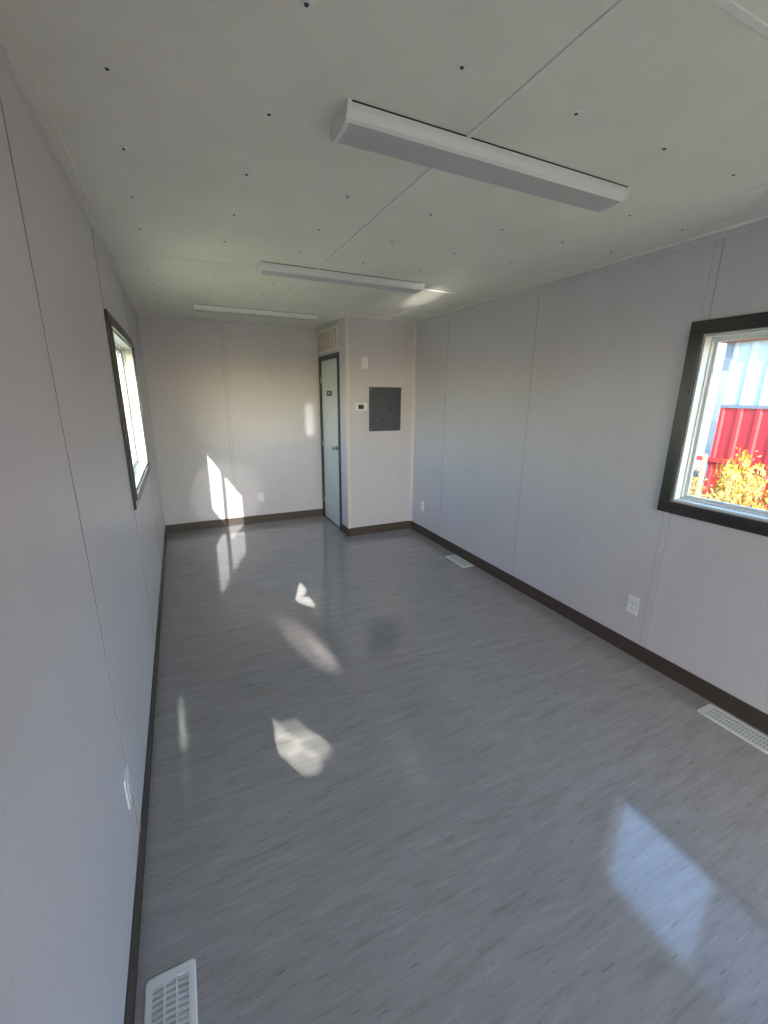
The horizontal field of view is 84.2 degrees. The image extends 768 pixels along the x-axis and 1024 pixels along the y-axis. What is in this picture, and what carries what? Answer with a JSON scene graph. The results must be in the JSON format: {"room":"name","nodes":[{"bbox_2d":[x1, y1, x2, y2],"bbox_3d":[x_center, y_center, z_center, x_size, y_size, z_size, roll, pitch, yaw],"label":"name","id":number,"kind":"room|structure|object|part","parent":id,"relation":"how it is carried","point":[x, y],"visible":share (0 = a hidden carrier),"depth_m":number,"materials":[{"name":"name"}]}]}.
{"room":"portable office trailer","nodes":[
{"label":"portable office trailer","id":0,"kind":"room"},
{"bbox_2d":[0,53,164,1023],"bbox_3d":[-0.765,0.174,0.910,0.100,2.400,8.752,-7,17,-24],"label":"wall","id":1,"kind":"structure","parent":0,"point":[69,834],"depth_m":0.99,"materials":[{"name":"white paint"}]},
{"bbox_2d":[0,1,140,316],"bbox_3d":[-0.691,-0.976,0.623,0.040,0.030,8.752,-7,17,-24],"label":"trim","id":2,"kind":"structure","parent":1,"relation":"attached to","point":[11,51],"depth_m":1.30,"materials":[{"name":"grey plastic"}]},
{"bbox_2d":[0,80,140,833],"bbox_3d":[-0.868,0.050,1.226,0.002,2.272,0.034,-7,17,-24],"label":"trim","id":3,"kind":"structure","parent":1,"relation":"attached to","point":[2,101],"depth_m":1.13,"materials":[{"name":"grey plastic"}]},
{"bbox_2d":[91,229,104,308],"bbox_3d":[-1.409,-1.192,2.093,0.002,0.351,0.034,-7,17,-24],"label":"trim","id":4,"kind":"structure","parent":1,"relation":"attached to","point":[91,229],"depth_m":2.09,"materials":[{"name":"grey plastic"}]},
{"bbox_2d":[103,309,149,509],"bbox_3d":[-1.760,-0.680,2.852,0.156,1.043,1.421,-7,17,-24],"label":"window","id":5,"kind":"structure","parent":1,"relation":"in","point":[121,346],"depth_m":3.22,"materials":[{"name":"brown metal"}]},
{"bbox_3d":[-1.905,-0.753,3.110,0.004,0.839,0.608,-7,17,-24],"label":"pane","id":6,"kind":"part","parent":5,"relation":"part of","materials":[{"name":"clear glass"}]},
{"bbox_3d":[-1.905,-0.753,3.110,0.018,0.871,0.640,-7,17,-24],"label":"sash","id":7,"kind":"part","parent":5,"relation":"part of","materials":[{"name":"white plastic"}]},
{"bbox_3d":[-1.750,-0.682,2.857,0.104,0.909,1.287,-7,17,-24],"label":"frame","id":8,"kind":"part","parent":5,"relation":"part of","materials":[{"name":"white plastic"}]},
{"bbox_2d":[123,764,131,809],"bbox_3d":[-0.844,0.908,1.404,0.009,0.118,0.074,-7,17,-24],"label":"wall outlet","id":9,"kind":"object","parent":1,"relation":"attached to","point":[127,783],"visible":1,"depth_m":1.39,"materials":[{"name":"white plastic"}]},
{"bbox_2d":[123,291,161,561],"bbox_3d":[-2.022,-0.613,3.586,0.002,2.272,0.030,-7,17,-24],"label":"trim","id":10,"kind":"structure","parent":1,"relation":"attached to","point":[123,291],"depth_m":3.70,"materials":[{"name":"grey plastic"}]},
{"bbox_2d":[134,510,155,644],"bbox_3d":[-1.423,0.407,2.535,0.002,0.876,0.034,-7,17,-24],"label":"trim","id":11,"kind":"structure","parent":1,"relation":"attached to","point":[134,510],"depth_m":2.52,"materials":[{"name":"grey plastic"}]},
{"bbox_2d":[124,526,166,1023],"bbox_3d":[-1.543,0.808,2.906,0.006,0.100,4.922,-7,17,-24],"label":"baseboard","id":12,"kind":"structure","parent":1,"relation":"attached to","point":[129,1015],"depth_m":1.50,"materials":[{"name":"brown rubber"}]},
{"bbox_2d":[137,315,322,524],"bbox_3d":[-1.350,-1.062,5.358,2.977,2.400,0.100,-7,17,-24],"label":"wall","id":13,"kind":"structure","parent":0,"point":[272,371],"depth_m":5.07,"materials":[{"name":"white paint"}]},
{"bbox_2d":[141,314,315,327],"bbox_3d":[-1.683,-2.157,4.813,1.876,0.005,0.030,-7,17,-24],"label":"trim","id":14,"kind":"structure","parent":13,"relation":"attached to","point":[141,314],"depth_m":4.75,"materials":[{"name":"white"}]},
{"bbox_2d":[219,323,238,517],"bbox_3d":[-1.844,-1.022,5.069,0.034,2.272,0.002,-7,17,-24],"label":"trim","id":15,"kind":"structure","parent":13,"relation":"attached to","point":[220,324],"depth_m":5.04,"materials":[{"name":"grey plastic"}]},
{"bbox_2d":[165,509,322,532],"bbox_3d":[-1.713,0.103,5.447,1.946,0.100,0.006,-7,17,-24],"label":"baseboard","id":16,"kind":"structure","parent":13,"relation":"attached to","point":[191,526],"depth_m":5.40,"materials":[{"name":"brown rubber"}]},
{"bbox_2d":[258,492,263,501],"bbox_3d":[-1.570,-0.190,5.433,0.074,0.118,0.009,-7,17,-24],"label":"wall outlet","id":17,"kind":"object","parent":13,"relation":"attached to","point":[260,495],"visible":1,"depth_m":5.43,"materials":[{"name":"white plastic"}]},
{"bbox_2d":[318,316,353,527],"bbox_3d":[-0.582,-0.992,5.130,0.070,2.400,0.984,-7,17,-24],"label":"wall","id":18,"kind":"structure","parent":0,"point":[341,329],"depth_m":4.74,"materials":[{"name":"grey plastic"}]},
{"bbox_2d":[319,324,337,353],"bbox_3d":[-0.646,-1.990,4.917,0.011,0.253,0.660,-7,17,-24],"label":"air vent","id":19,"kind":"object","parent":18,"relation":"in","point":[328,338],"visible":1,"depth_m":4.89,"materials":[{"name":"beige metal"}]},
{"bbox_2d":[318,352,341,530],"bbox_3d":[-0.655,-0.850,5.251,0.132,2.060,0.730,-7,17,-24],"label":"door","id":20,"kind":"structure","parent":18,"relation":"in","point":[329,392],"depth_m":5.24,"materials":[{"name":"white painted metal"},{"name":"dark bronze"}]},
{"bbox_2d":[316,315,345,327],"bbox_3d":[-0.610,-2.138,4.779,0.028,0.005,1.012,-7,17,-24],"label":"trim","id":21,"kind":"structure","parent":18,"relation":"attached to","point":[342,315],"depth_m":4.72,"materials":[{"name":"white"}]},
{"bbox_2d":[342,524,348,536],"bbox_3d":[-0.465,0.214,5.089,0.006,0.100,0.234,-7,17,-24],"label":"baseboard","id":22,"kind":"structure","parent":18,"relation":"attached to","point":[345,529],"depth_m":5.08,"materials":[{"name":"brown rubber"}]},
{"bbox_2d":[344,316,350,528],"bbox_3d":[-0.398,-0.917,4.691,0.035,2.297,0.035,-7,17,-24],"label":"trim","id":23,"kind":"structure","parent":18,"relation":"attached to","point":[346,318],"depth_m":4.65,"materials":[{"name":"grey"}]},
{"bbox_2d":[352,316,413,527],"bbox_3d":[-0.012,-0.924,4.904,0.761,2.400,0.070,-7,17,-24],"label":"wall","id":24,"kind":"structure","parent":0,"point":[382,459],"depth_m":4.84,"materials":[{"name":"grey plastic"}]},
{"bbox_2d":[355,403,367,410],"bbox_3d":[-0.247,-1.155,4.669,0.141,0.086,0.026,-7,17,-24],"label":"thermostat","id":25,"kind":"object","parent":24,"relation":"attached to","point":[358,406],"visible":1,"depth_m":4.66,"materials":[{"name":"white plastic"}]},
{"bbox_2d":[361,357,367,368],"bbox_3d":[-0.208,-1.604,4.572,0.074,0.118,0.008,-7,17,-24],"label":"switch plate","id":26,"kind":"object","parent":24,"relation":"attached to","point":[364,360],"visible":1,"depth_m":4.57,"materials":[{"name":"white plastic"}]},
{"bbox_2d":[349,521,410,536],"bbox_3d":[-0.037,0.198,5.162,0.831,0.100,0.006,-7,17,-24],"label":"baseboard","id":27,"kind":"structure","parent":24,"relation":"attached to","point":[371,529],"depth_m":5.15,"materials":[{"name":"brown rubber"}]},
{"bbox_2d":[346,315,414,321],"bbox_3d":[-0.027,-2.061,4.521,0.797,0.005,0.028,-7,17,-24],"label":"trim","id":28,"kind":"structure","parent":24,"relation":"attached to","point":[346,315],"depth_m":4.51,"materials":[{"name":"white"}]},
{"bbox_2d":[369,387,400,430],"bbox_3d":[0.016,-1.160,4.797,0.393,0.480,0.024,-7,17,-24],"label":"electrical panel","id":29,"kind":"object","parent":24,"relation":"attached to","point":[384,402],"visible":1,"depth_m":4.79,"materials":[{"name":"grey metal"}]},
{"bbox_3d":[0.020,-1.162,4.796,0.216,0.285,0.007,-7,17,-24],"label":"panel door","id":30,"kind":"part","parent":29,"relation":"part of","materials":[{"name":"grey metal"}]},
{"bbox_2d":[409,322,416,520],"bbox_3d":[0.341,-0.996,5.001,0.026,2.297,0.026,-7,17,-24],"label":"trim","id":31,"kind":"structure","parent":24,"relation":"attached to","point":[415,325],"depth_m":4.98,"materials":[{"name":"grey"}]},
{"bbox_2d":[0,0,767,326],"bbox_3d":[0.547,-1.172,1.174,2.977,0.084,8.952,-7,17,-24],"label":"ceiling","id":32,"kind":"structure","parent":0,"point":[195,133],"depth_m":1.30,"materials":[{"name":"white"}]},
{"bbox_2d":[193,304,317,320],"bbox_3d":[-1.242,-1.958,4.193,1.165,0.049,0.156,-7,17,-24],"label":"ceiling light","id":33,"kind":"object","parent":32,"relation":"attached to","point":[197,307],"visible":1,"depth_m":4.12,"materials":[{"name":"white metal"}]},
{"bbox_2d":[256,261,424,293],"bbox_3d":[-0.264,-1.597,2.918,1.165,0.049,0.156,-7,17,-24],"label":"ceiling light","id":34,"kind":"object","parent":32,"relation":"attached to","point":[264,268],"visible":1,"depth_m":2.84,"materials":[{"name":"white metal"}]},
{"bbox_2d":[330,98,629,212],"bbox_3d":[0.394,-1.193,1.479,1.165,0.049,0.156,-7,17,-24],"label":"ceiling light","id":35,"kind":"object","parent":32,"relation":"attached to","point":[360,125],"visible":1,"depth_m":1.38,"materials":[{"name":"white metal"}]},
{"bbox_2d":[134,516,767,1023],"bbox_3d":[0.525,1.207,1.831,2.977,0.061,8.952,-7,17,-24],"label":"floor","id":36,"kind":"structure","parent":0,"point":[391,782],"depth_m":1.73,"materials":[{"name":"grey laminate"}]},
{"bbox_2d":[143,958,197,1023],"bbox_3d":[-0.549,1.369,1.091,0.132,0.006,0.330,-7,17,-24],"label":"floor vent","id":37,"kind":"object","parent":36,"relation":"in","point":[170,997],"visible":1,"depth_m":1.18,"materials":[{"name":"white plastic"}]},
{"bbox_2d":[445,555,473,567],"bbox_3d":[0.760,0.495,4.294,0.132,0.006,0.330,-7,17,-24],"label":"floor vent","id":38,"kind":"object","parent":36,"relation":"in","point":[456,559],"visible":1,"depth_m":4.28,"materials":[{"name":"grey metal"}]},
{"bbox_2d":[697,704,767,754],"bbox_3d":[1.799,1.096,2.156,0.132,0.006,0.330,-7,17,-24],"label":"floor vent","id":39,"kind":"object","parent":36,"relation":"in","point":[730,723],"visible":1,"depth_m":2.16,"materials":[{"name":"grey metal"}]},
{"bbox_2d":[412,226,767,713],"bbox_3d":[1.837,-0.131,2.097,0.100,2.400,8.752,-7,17,-24],"label":"wall","id":40,"kind":"structure","parent":0,"point":[610,347],"depth_m":2.81,"materials":[{"name":"grey plastic"}]},
{"bbox_2d":[438,316,448,534],"bbox_3d":[0.620,-0.831,4.462,0.002,2.272,0.030,-7,17,-24],"label":"trim","id":41,"kind":"structure","parent":40,"relation":"attached to","point":[447,316],"depth_m":4.42,"materials":[{"name":"grey plastic"}]},
{"bbox_2d":[510,290,539,574],"bbox_3d":[1.125,-0.541,3.430,0.002,2.272,0.032,-7,17,-24],"label":"trim","id":42,"kind":"structure","parent":40,"relation":"attached to","point":[538,291],"depth_m":3.39,"materials":[{"name":"grey plastic"}]},
{"bbox_2d":[411,521,767,734],"bbox_3d":[1.345,0.734,3.268,0.006,0.100,4.747,-7,17,-24],"label":"baseboard","id":43,"kind":"structure","parent":40,"relation":"attached to","point":[753,716],"depth_m":2.77,"materials":[{"name":"brown wood"}]},
{"bbox_2d":[415,215,767,324],"bbox_3d":[1.999,-1.144,1.327,0.030,0.034,7.767,-7,17,-24],"label":"trim","id":44,"kind":"structure","parent":40,"relation":"attached to","point":[760,222],"depth_m":2.50,"materials":[{"name":"white"}]},
{"bbox_2d":[626,594,639,615],"bbox_3d":[1.584,0.593,2.705,0.009,0.118,0.074,-7,17,-24],"label":"wall outlet","id":45,"kind":"object","parent":40,"relation":"attached to","point":[633,602],"visible":1,"depth_m":2.70,"materials":[{"name":"white plastic"}]},
{"bbox_2d":[639,512,670,646],"bbox_3d":[1.632,0.422,2.567,0.002,0.885,0.040,-7,17,-24],"label":"trim","id":46,"kind":"structure","parent":40,"relation":"attached to","point":[666,516],"depth_m":2.56,"materials":[{"name":"grey plastic"}]},
{"bbox_2d":[657,312,767,536],"bbox_3d":[1.951,-0.337,1.768,0.119,1.019,1.402,-7,17,-24],"label":"window","id":47,"kind":"structure","parent":40,"relation":"in","point":[705,337],"depth_m":2.25,"materials":[{"name":"brown metal"}]},
{"bbox_3d":[1.856,-0.414,2.044,0.018,0.847,0.631,-7,17,-24],"label":"sash","id":48,"kind":"part","parent":47,"relation":"part of","materials":[{"name":"white plastic"}]},
{"bbox_2d":[701,238,724,320],"bbox_3d":[1.646,-1.162,2.129,0.002,0.372,0.040,-7,17,-24],"label":"trim","id":49,"kind":"structure","parent":40,"relation":"attached to","point":[719,243],"depth_m":2.13,"materials":[{"name":"grey plastic"}]},
{"label":"outside","id":50,"kind":"structure","parent":0,"visible":0},
{"bbox_3d":[-2.410,1.135,4.881,90.000,0.119,90.000,-7,17,-24],"label":"ground","id":51,"kind":"structure","parent":50,"visible":0},
{"bbox_2d":[689,463,705,494],"bbox_3d":[5.739,-0.401,8.268,0.699,1.306,0.800,5,16,14],"label":"weed","id":52,"kind":"object","parent":51,"relation":"on","point":[691,487],"visible":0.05,"depth_m":7.99,"materials":[{"name":"yellow plant"}]},
{"bbox_2d":[689,473,711,498],"bbox_3d":[4.918,-0.103,7.105,0.818,1.407,0.748,-6,17,-24],"label":"weed","id":53,"kind":"object","parent":51,"relation":"on","point":[696,478],"visible":0.02,"depth_m":6.94,"materials":[{"name":"yellow plant"}]},
{"bbox_2d":[694,454,707,496],"bbox_3d":[4.293,0.039,5.900,0.070,1.690,0.072,-7,17,-24],"label":"fence post","id":54,"kind":"object","parent":51,"relation":"on","point":[705,456],"visible":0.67,"depth_m":5.73,"materials":[{"name":"white"}]},
{"bbox_2d":[692,343,726,483],"bbox_3d":[8.423,-3.860,15.954,3.200,4.120,9.900,-7,17,-24],"label":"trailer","id":55,"kind":"object","parent":51,"relation":"on","point":[722,347],"visible":0.02,"depth_m":11.62,"materials":[{"name":"white metal"}]},
{"bbox_2d":[696,338,767,509],"bbox_3d":[11.844,-0.634,4.084,6.450,4.290,13.330,-7,17,-24],"label":"metal building","id":56,"kind":"structure","parent":51,"relation":"on","point":[739,418],"depth_m":7.88,"materials":[{"name":"red metal"}]},
{"bbox_3d":[6.503,-1.484,8.385,0.180,3.540,0.110,-7,17,-24],"label":"corner trim","id":57,"kind":"part","parent":56,"relation":"part of","materials":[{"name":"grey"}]},
{"bbox_3d":[9.082,0.464,3.041,0.100,0.080,13.330,-7,17,-24],"label":"skirt rail","id":58,"kind":"part","parent":56,"relation":"part of","materials":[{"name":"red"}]},
{"bbox_2d":[701,451,764,502],"bbox_3d":[6.154,-0.263,7.605,0.692,1.668,0.925,-3,16,-14],"label":"weed","id":59,"kind":"object","parent":51,"relation":"on","point":[732,459],"visible":0.09,"depth_m":7.44,"materials":[{"name":"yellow plant"}]},
{"bbox_2d":[708,451,767,509],"bbox_3d":[4.994,0.015,5.999,0.748,1.790,0.818,13,20,39],"label":"weed","id":60,"kind":"object","parent":51,"relation":"on","point":[749,475],"visible":0.21,"depth_m":5.83,"materials":[{"name":"yellow plant"}]},
{"bbox_2d":[711,446,767,506],"bbox_3d":[5.598,-0.152,6.620,0.800,1.703,0.699,8,17,24],"label":"weed","id":61,"kind":"object","parent":51,"relation":"on","point":[742,468],"visible":0.16,"depth_m":6.50,"materials":[{"name":"yellow plant"}]},
{"bbox_2d":[735,487,767,510],"bbox_3d":[4.381,0.439,5.259,0.701,1.507,0.910,-11,19,-36],"label":"weed","id":62,"kind":"object","parent":51,"relation":"on","point":[743,502],"visible":0.05,"depth_m":5.09,"materials":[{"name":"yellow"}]}
]}

